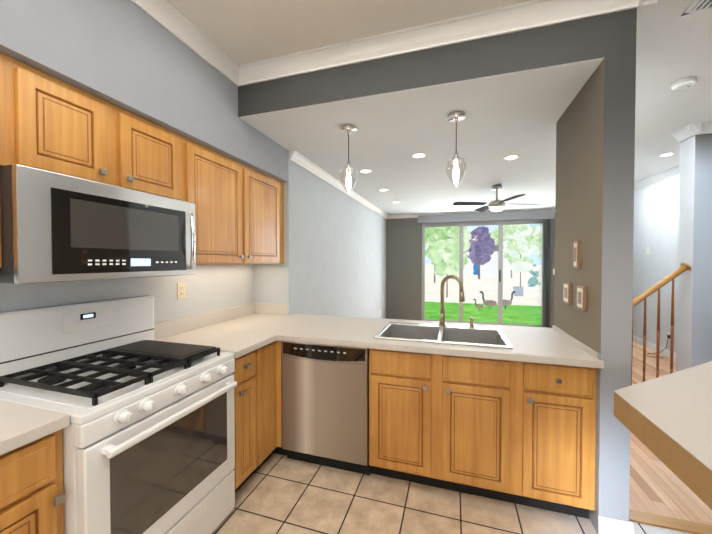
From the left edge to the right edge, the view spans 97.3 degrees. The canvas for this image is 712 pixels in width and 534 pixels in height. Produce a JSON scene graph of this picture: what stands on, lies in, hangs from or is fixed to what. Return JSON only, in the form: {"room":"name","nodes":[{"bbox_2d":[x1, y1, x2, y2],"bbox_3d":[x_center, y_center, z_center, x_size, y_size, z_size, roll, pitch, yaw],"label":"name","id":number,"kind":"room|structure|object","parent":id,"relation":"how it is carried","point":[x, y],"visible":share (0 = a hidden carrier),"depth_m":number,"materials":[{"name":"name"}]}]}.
{"room":"kitchen","nodes":[
{"label":"kitchen","id":0,"kind":"room"},
{"bbox_2d":[0,264,253,322],"bbox_3d":[-1.707,0.026,0.992,0.120,2.775,4.380,0,1,17],"label":"wall","id":1,"kind":"structure","parent":0,"point":[209,288],"depth_m":2.10,"materials":[{"name":"grey paint"}]},
{"bbox_2d":[0,53,11,267],"bbox_3d":[-1.480,-0.372,0.918,0.348,0.762,0.492,0,1,17],"label":"upper cabinet","id":2,"kind":"object","parent":1,"relation":"attached to","point":[5,97],"depth_m":1.12,"materials":[{"name":"brown wood"}]},
{"bbox_2d":[8,56,119,186],"bbox_3d":[-1.350,-0.562,1.331,0.348,0.396,0.379,0,1,17],"label":"upper cabinet","id":3,"kind":"object","parent":1,"relation":"attached to","point":[50,123],"depth_m":1.27,"materials":[{"name":"brown wood"}]},
{"bbox_2d":[0,164,195,283],"bbox_3d":[-1.230,-0.153,1.518,0.468,0.420,0.787,0,1,17],"label":"over-the-range microwave","id":4,"kind":"object","parent":3,"relation":"attached to","point":[57,227],"visible":1,"depth_m":1.28,"materials":[{"name":"grey metal"}]},
{"bbox_2d":[120,108,191,202],"bbox_3d":[-1.231,-0.569,1.710,0.348,0.396,0.415,0,1,17],"label":"upper cabinet","id":5,"kind":"object","parent":1,"relation":"attached to","point":[155,159],"depth_m":1.66,"materials":[{"name":"brown wood"}]},
{"bbox_2d":[177,282,185,298],"bbox_3d":[-1.248,0.174,2.243,0.008,0.115,0.072,0,1,17],"label":"outlet","id":6,"kind":"object","parent":1,"relation":"attached to","point":[181,290],"visible":1,"depth_m":2.24,"materials":[{"name":"beige plastic"}]},
{"bbox_2d":[192,141,283,264],"bbox_3d":[-0.999,-0.399,2.457,0.348,0.762,1.143,0,1,17],"label":"upper cabinet","id":7,"kind":"object","parent":1,"relation":"attached to","point":[239,208],"depth_m":2.26,"materials":[{"name":"brown wood"}]},
{"bbox_2d":[0,0,288,181],"bbox_3d":[-1.468,-1.058,0.899,0.380,0.603,4.380,0,1,17],"label":"soffit","id":8,"kind":"structure","parent":0,"point":[130,56],"depth_m":1.53,"materials":[{"name":"paint"}]},
{"bbox_2d":[131,0,246,86],"bbox_3d":[-1.357,-1.305,0.485,0.075,0.095,3.665,0,1,17],"label":"crown molding","id":9,"kind":"structure","parent":8,"relation":"attached to","point":[169,16],"depth_m":1.80,"materials":[{"name":"white"}]},
{"bbox_2d":[254,151,385,318],"bbox_3d":[-0.211,-0.046,5.134,0.500,2.775,4.420,0,1,17],"label":"wall","id":10,"kind":"structure","parent":0,"point":[327,267],"depth_m":3.79,"materials":[{"name":"paint"}]},
{"bbox_2d":[289,151,386,218],"bbox_3d":[0.059,-1.084,5.042,0.060,0.075,4.400,0,1,17],"label":"crown molding","id":11,"kind":"structure","parent":10,"relation":"attached to","point":[294,156],"depth_m":3.76,"materials":[{"name":"white"}]},
{"bbox_2d":[238,14,604,124],"bbox_3d":[0.229,-1.222,1.981,2.210,0.312,0.135,0,1,17],"label":"ceiling beam","id":12,"kind":"structure","parent":0,"point":[565,49],"depth_m":1.85,"materials":[{"name":"grey paint"}]},
{"bbox_2d":[239,0,657,84],"bbox_3d":[0.338,-1.328,1.834,2.325,0.095,0.075,0,1,17],"label":"crown molding","id":13,"kind":"structure","parent":12,"relation":"attached to","point":[532,14],"depth_m":1.79,"materials":[{"name":"white"}]},
{"bbox_2d":[251,73,592,214],"bbox_3d":[1.626,-1.159,4.288,4.500,0.100,5.100,0,1,17],"label":"ceiling","id":14,"kind":"structure","parent":0,"point":[495,126],"depth_m":2.81,"materials":[{"name":"white paint"}]},
{"bbox_2d":[339,124,357,194],"bbox_3d":[-0.057,-0.816,2.431,0.147,0.519,0.147,0,1,17],"label":"pendant light","id":15,"kind":"object","parent":14,"relation":"hanging from","point":[348,129],"visible":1,"depth_m":2.42,"materials":[{"name":"clear glass"}]},
{"bbox_2d":[359,169,371,172],"bbox_3d":[0.111,-1.093,3.600,0.150,0.008,0.150,0,1,17],"label":"recessed light","id":16,"kind":"object","parent":14,"relation":"in","point":[365,171],"visible":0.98,"depth_m":3.60,"materials":[{"name":"white"}]},
{"bbox_2d":[411,153,426,157],"bbox_3d":[0.614,-1.083,3.066,0.150,0.008,0.150,0,1,17],"label":"recessed light","id":17,"kind":"object","parent":14,"relation":"in","point":[418,155],"visible":1,"depth_m":3.06,"materials":[{"name":"white plastic"}]},
{"bbox_2d":[445,111,466,187],"bbox_3d":[0.710,-0.813,2.223,0.147,0.517,0.147,0,1,17],"label":"pendant light","id":18,"kind":"object","parent":14,"relation":"hanging from","point":[456,116],"visible":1,"depth_m":2.21,"materials":[{"name":"clear glass"}]},
{"bbox_2d":[453,185,539,211],"bbox_3d":[1.933,-0.930,4.301,0.905,0.355,0.905,1,1,42],"label":"ceiling fan","id":19,"kind":"object","parent":14,"relation":"hanging from","point":[496,205],"visible":1,"depth_m":4.25,"materials":[{"name":"silver metal"}]},
{"bbox_2d":[503,155,519,159],"bbox_3d":[1.548,-1.084,3.119,0.150,0.008,0.150,0,1,17],"label":"recessed light","id":20,"kind":"object","parent":14,"relation":"in","point":[510,157],"visible":1,"depth_m":3.12,"materials":[{"name":"white"}]},
{"bbox_2d":[169,0,711,183],"bbox_3d":[1.392,-1.435,2.365,5.200,0.100,8.900,0,1,17],"label":"ceiling","id":21,"kind":"structure","parent":0,"point":[673,45],"depth_m":1.86,"materials":[{"name":"white paint"}]},
{"bbox_2d":[659,152,674,156],"bbox_3d":[3.922,-1.409,3.953,0.150,0.008,0.150,0,1,17],"label":"recessed light","id":22,"kind":"object","parent":21,"relation":"in","point":[667,154],"visible":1,"depth_m":3.94,"materials":[{"name":"white plastic"}]},
{"bbox_2d":[671,76,696,89],"bbox_3d":[2.455,-1.363,2.348,0.136,0.041,0.136,0,1,17],"label":"smoke detector","id":23,"kind":"object","parent":21,"relation":"attached to","point":[684,83],"visible":1,"depth_m":2.32,"materials":[{"name":"white plastic"}]},
{"bbox_2d":[681,0,711,15],"bbox_3d":[1.893,-1.364,1.487,0.360,0.010,0.360,0,1,17],"label":"ceiling vent","id":24,"kind":"object","parent":21,"relation":"in","point":[697,6],"visible":1,"depth_m":1.66,"materials":[{"name":"white metal"}]},
{"bbox_2d":[212,453,690,533],"bbox_3d":[0.634,1.462,-0.006,5.200,0.060,3.825,0,1,17],"label":"floor","id":25,"kind":"structure","parent":0,"point":[275,493],"depth_m":1.80,"materials":[{"name":"beige tile"}]},
{"bbox_2d":[0,429,64,533],"bbox_3d":[-1.339,0.975,0.931,0.624,0.880,0.464,0,1,17],"label":"base cabinet","id":26,"kind":"object","parent":25,"relation":"on","point":[32,497],"depth_m":0.97,"materials":[{"name":"brown wood"}]},
{"bbox_2d":[0,400,69,454],"bbox_3d":[-1.568,0.476,0.159,0.643,0.144,2.058,0,1,17],"label":"countertop","id":27,"kind":"structure","parent":26,"relation":"on","point":[20,424],"depth_m":1.00,"materials":[{"name":"laminate"}]},
{"bbox_2d":[0,295,236,533],"bbox_3d":[-1.093,0.798,1.510,0.746,1.215,0.785,0,1,17],"label":"range","id":28,"kind":"object","parent":25,"relation":"on","point":[148,434],"visible":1,"depth_m":1.37,"materials":[{"name":"white metal"}]},
{"bbox_2d":[231,352,251,492],"bbox_3d":[-0.982,0.957,1.988,0.673,0.880,0.227,0,1,17],"label":"base cabinet","id":29,"kind":"object","parent":25,"relation":"on","point":[243,364],"depth_m":1.87,"materials":[{"name":"brown wood"}]},
{"bbox_2d":[252,340,283,474],"bbox_3d":[-0.904,0.953,2.185,0.704,0.880,0.305,0,1,17],"label":"base cabinet","id":30,"kind":"object","parent":25,"relation":"on","point":[267,359],"depth_m":2.10,"materials":[{"name":"brown wood"}]},
{"bbox_2d":[154,314,279,357],"bbox_3d":[-0.932,0.442,2.062,0.720,0.144,0.411,0,1,17],"label":"countertop","id":31,"kind":"structure","parent":30,"relation":"on","point":[240,331],"depth_m":2.18,"materials":[{"name":"laminate"}]},
{"bbox_2d":[282,341,369,474],"bbox_3d":[-0.138,0.953,2.389,0.622,0.874,0.592,0,1,17],"label":"dishwasher","id":32,"kind":"object","parent":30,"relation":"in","point":[325,405],"visible":0.85,"depth_m":2.10,"materials":[{"name":"grey metal"}]},
{"bbox_2d":[200,303,603,368],"bbox_3d":[0.150,0.437,2.378,2.596,0.144,0.840,0,1,17],"label":"countertop","id":33,"kind":"structure","parent":30,"relation":"on","point":[553,345],"depth_m":2.08,"materials":[{"name":"laminate"}]},
{"bbox_2d":[374,322,512,348],"bbox_3d":[0.595,0.564,2.204,0.835,0.204,0.550,0,1,17],"label":"sink basin","id":34,"kind":"object","parent":33,"relation":"in","point":[465,335],"visible":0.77,"depth_m":2.34,"materials":[{"name":"silver metal"}]},
{"bbox_2d":[469,317,474,327],"bbox_3d":[0.867,0.423,2.342,0.044,0.078,0.083,0,1,17],"label":"soap dispenser","id":35,"kind":"object","parent":34,"relation":"on","point":[472,320],"visible":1,"depth_m":2.35,"materials":[{"name":"gold metal"}]},
{"bbox_2d":[438,275,464,325],"bbox_3d":[0.723,0.263,2.376,0.194,0.398,0.111,0,1,17],"label":"faucet","id":36,"kind":"object","parent":33,"relation":"on","point":[442,308],"visible":1,"depth_m":2.39,"materials":[{"name":"gold metal"}]},
{"bbox_2d":[614,361,711,509],"bbox_3d":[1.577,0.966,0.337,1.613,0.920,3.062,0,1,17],"label":"countertop","id":37,"kind":"structure","parent":25,"relation":"on","point":[666,420],"depth_m":1.04,"materials":[{"name":"beige laminate"}]},
{"bbox_2d":[386,218,554,327],"bbox_3d":[2.714,-0.071,6.613,5.200,2.775,0.150,0,1,17],"label":"wall","id":38,"kind":"structure","parent":0,"point":[403,268],"depth_m":7.02,"materials":[{"name":"paint"}]},
{"bbox_2d":[387,208,554,218],"bbox_3d":[2.630,-1.110,6.511,3.910,0.075,0.060,0,1,17],"label":"crown molding","id":39,"kind":"structure","parent":38,"relation":"attached to","point":[404,215],"depth_m":6.66,"materials":[{"name":"white"}]},
{"bbox_2d":[422,219,546,326],"bbox_3d":[2.632,0.162,6.621,2.438,2.309,0.110,0,1,17],"label":"window","id":40,"kind":"structure","parent":38,"relation":"in","point":[500,224],"depth_m":6.52,"materials":[{"name":"clear glass"}]},
{"bbox_2d":[418,210,554,327],"bbox_3d":[2.611,0.093,6.521,2.620,2.390,0.088,0,1,17],"label":"valance","id":41,"kind":"object","parent":38,"relation":"attached to","point":[508,216],"visible":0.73,"depth_m":6.31,"materials":[{"name":"grey fabric"}]},
{"bbox_2d":[554,8,636,533],"bbox_3d":[1.441,0.010,1.964,0.132,2.775,0.785,0,1,17],"label":"wall","id":42,"kind":"structure","parent":0,"point":[595,158],"depth_m":1.61,"materials":[{"name":"paint"}]},
{"bbox_2d":[563,282,571,304],"bbox_3d":[1.395,0.175,2.068,0.020,0.140,0.110,0,1,17],"label":"picture frame","id":43,"kind":"object","parent":42,"relation":"attached to","point":[567,292],"visible":1,"depth_m":2.04,"materials":[{"name":"brown wood"}]},
{"bbox_2d":[573,240,580,268],"bbox_3d":[1.347,-0.072,1.911,0.020,0.170,0.075,0,1,17],"label":"picture frame","id":44,"kind":"object","parent":42,"relation":"attached to","point":[577,254],"visible":0.98,"depth_m":1.88,"materials":[{"name":"brown wood"}]},
{"bbox_2d":[576,285,586,310],"bbox_3d":[1.323,0.184,1.839,0.020,0.140,0.110,0,1,17],"label":"picture frame","id":45,"kind":"object","parent":42,"relation":"attached to","point":[581,297],"visible":0.96,"depth_m":1.81,"materials":[{"name":"brown wood"}]},
{"bbox_2d":[605,517,634,533],"bbox_3d":[1.495,1.345,1.962,0.046,0.105,0.801,0,1,17],"label":"baseboard","id":46,"kind":"structure","parent":42,"relation":"attached to","point":[617,526],"depth_m":1.59,"materials":[{"name":"white wood"}]},
{"bbox_2d":[632,173,679,352],"bbox_3d":[4.700,-0.035,4.503,0.150,2.775,2.990,0,1,17],"label":"wall","id":47,"kind":"structure","parent":0,"point":[656,218],"depth_m":4.99,"materials":[{"name":"paint"}]},
{"bbox_2d":[633,335,675,359],"bbox_3d":[4.598,1.301,4.479,0.016,0.105,2.840,0,1,17],"label":"baseboard","id":48,"kind":"structure","parent":47,"relation":"attached to","point":[666,352],"depth_m":5.02,"materials":[{"name":"white wood"}]},
{"bbox_2d":[634,164,679,190],"bbox_3d":[4.569,-1.374,4.442,0.075,0.095,2.840,0,1,17],"label":"crown molding","id":49,"kind":"structure","parent":47,"relation":"attached to","point":[675,170],"depth_m":4.87,"materials":[{"name":"white"}]},
{"bbox_2d":[647,332,669,358],"bbox_3d":[4.504,1.156,4.664,0.303,0.372,0.247,0,1,17],"label":"power cord","id":50,"kind":"object","parent":47,"relation":"attached to","point":[668,336],"visible":0.69,"depth_m":4.65,"materials":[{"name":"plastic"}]},
{"bbox_2d":[629,342,711,533],"bbox_3d":[1.978,1.381,4.287,5.200,0.072,5.175,0,1,17],"label":"floor","id":51,"kind":"structure","parent":0,"point":[662,494],"depth_m":1.95,"materials":[{"name":"brown wood"}]},
{"bbox_2d":[631,262,691,384],"bbox_3d":[2.958,0.665,3.326,0.922,1.417,0.100,0,1,17],"label":"stair railing","id":52,"kind":"object","parent":51,"relation":"on","point":[684,267],"visible":0.42,"depth_m":3.26,"materials":[{"name":"brown wood"}]},
{"bbox_2d":[676,133,711,371],"bbox_3d":[3.843,-0.010,3.090,0.941,2.775,0.220,0,1,17],"label":"wall","id":53,"kind":"structure","parent":0,"point":[694,320],"depth_m":3.12,"materials":[{"name":"paint"}]},
{"bbox_2d":[679,121,711,139],"bbox_3d":[3.728,-1.348,2.958,0.935,0.095,0.095,0,1,17],"label":"crown molding","id":54,"kind":"structure","parent":53,"relation":"attached to","point":[697,128],"depth_m":3.07,"materials":[{"name":"white"}]},
{"label":"outside","id":55,"kind":"structure","parent":0,"visible":0},
{"bbox_2d":[425,224,540,264],"bbox_3d":[47.662,-43.720,151.837,300.000,95.000,0.001,0,1,17],"label":"sky","id":56,"kind":"structure","parent":55,"point":[471,229],"depth_m":147.28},
{"bbox_2d":[425,264,541,324],"bbox_3d":[23.379,0.305,75.003,180.000,0.001,142.600,0,1,17],"label":"ground","id":57,"kind":"structure","parent":55,"point":[488,284],"depth_m":13.81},
{"bbox_2d":[425,227,430,255],"bbox_3d":[8.535,-3.042,39.136,3.991,8.042,2.396,0,1,17],"label":"tree","id":58,"kind":"object","parent":57,"relation":"on","point":[426,253],"depth_m":38.45,"materials":[{"name":"green plant"}]},
{"bbox_2d":[425,227,434,282],"bbox_3d":[5.956,-1.188,23.160,1.867,4.891,1.343,0,1,17],"label":"tree","id":59,"kind":"object","parent":57,"relation":"on","point":[428,235],"depth_m":23.02,"materials":[{"name":"green plant"}]},
{"bbox_2d":[429,226,471,296],"bbox_3d":[4.139,-0.352,13.811,1.782,3.546,1.194,0,1,17],"label":"tree","id":60,"kind":"object","parent":57,"relation":"on","point":[450,242],"depth_m":13.46,"materials":[{"name":"green plant"}]},
{"bbox_2d":[473,299,484,307],"bbox_3d":[3.985,1.239,10.140,0.362,0.392,0.163,0,1,17],"label":"goose","id":61,"kind":"object","parent":57,"relation":"on","point":[481,306],"depth_m":10.11,"materials":[{"name":"grey"}]},
{"bbox_2d":[467,226,494,278],"bbox_3d":[10.975,-1.198,27.880,2.623,4.748,1.771,0,1,17],"label":"tree","id":62,"kind":"object","parent":57,"relation":"on","point":[478,255],"depth_m":27.35,"materials":[{"name":"purple plant"}]},
{"bbox_2d":[463,245,508,274],"bbox_3d":[16.295,-0.782,39.788,5.325,3.400,8.600,0,1,17],"label":"house","id":63,"kind":"structure","parent":57,"relation":"on","point":[487,269],"depth_m":35.92,"materials":[{"name":"white"}]},
{"bbox_2d":[480,291,497,309],"bbox_3d":[4.390,1.128,10.327,0.594,0.607,0.210,0,1,17],"label":"goose","id":64,"kind":"object","parent":57,"relation":"on","point":[488,303],"depth_m":10.27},
{"bbox_2d":[489,227,497,244],"bbox_3d":[25.730,-3.612,56.711,6.320,8.570,4.236,0,1,17],"label":"tree","id":65,"kind":"object","parent":57,"relation":"on","point":[493,236],"depth_m":56.08,"materials":[{"name":"green plant"}]},
{"bbox_2d":[497,291,514,308],"bbox_3d":[5.003,1.126,10.449,0.591,0.607,0.217,0,1,17],"label":"goose","id":66,"kind":"object","parent":57,"relation":"on","point":[507,302],"depth_m":10.39,"materials":[{"name":"grey"}]},
{"bbox_2d":[503,225,512,277],"bbox_3d":[14.821,-1.921,29.740,2.305,6.129,1.640,0,1,17],"label":"tree","id":67,"kind":"object","parent":57,"relation":"on","point":[506,229],"depth_m":29.68,"materials":[{"name":"green plant"}]},
{"bbox_2d":[513,286,522,295],"bbox_3d":[7.502,1.149,14.488,0.353,0.420,0.400,0,1,17],"label":"utility box","id":68,"kind":"object","parent":57,"relation":"on","point":[518,290],"depth_m":14.31,"materials":[{"name":"grey metal"}]},
{"bbox_2d":[503,224,538,285],"bbox_3d":[7.974,-0.474,15.197,1.546,3.741,1.161,0,1,17],"label":"tree","id":69,"kind":"object","parent":57,"relation":"on","point":[513,257],"depth_m":15.00,"materials":[{"name":"green plant"}]},
{"bbox_2d":[528,264,540,286],"bbox_3d":[11.088,0.998,19.543,0.731,2.312,0.733,0,1,17],"label":"tree","id":70,"kind":"object","parent":57,"relation":"on","point":[532,282],"depth_m":19.40,"materials":[{"name":"teal plant"}]},
{"bbox_2d":[530,224,541,259],"bbox_3d":[24.138,-3.100,39.606,4.401,8.141,2.953,0,1,17],"label":"tree","id":71,"kind":"object","parent":57,"relation":"on","point":[535,233],"depth_m":39.33,"materials":[{"name":"green plant"}]}
]}

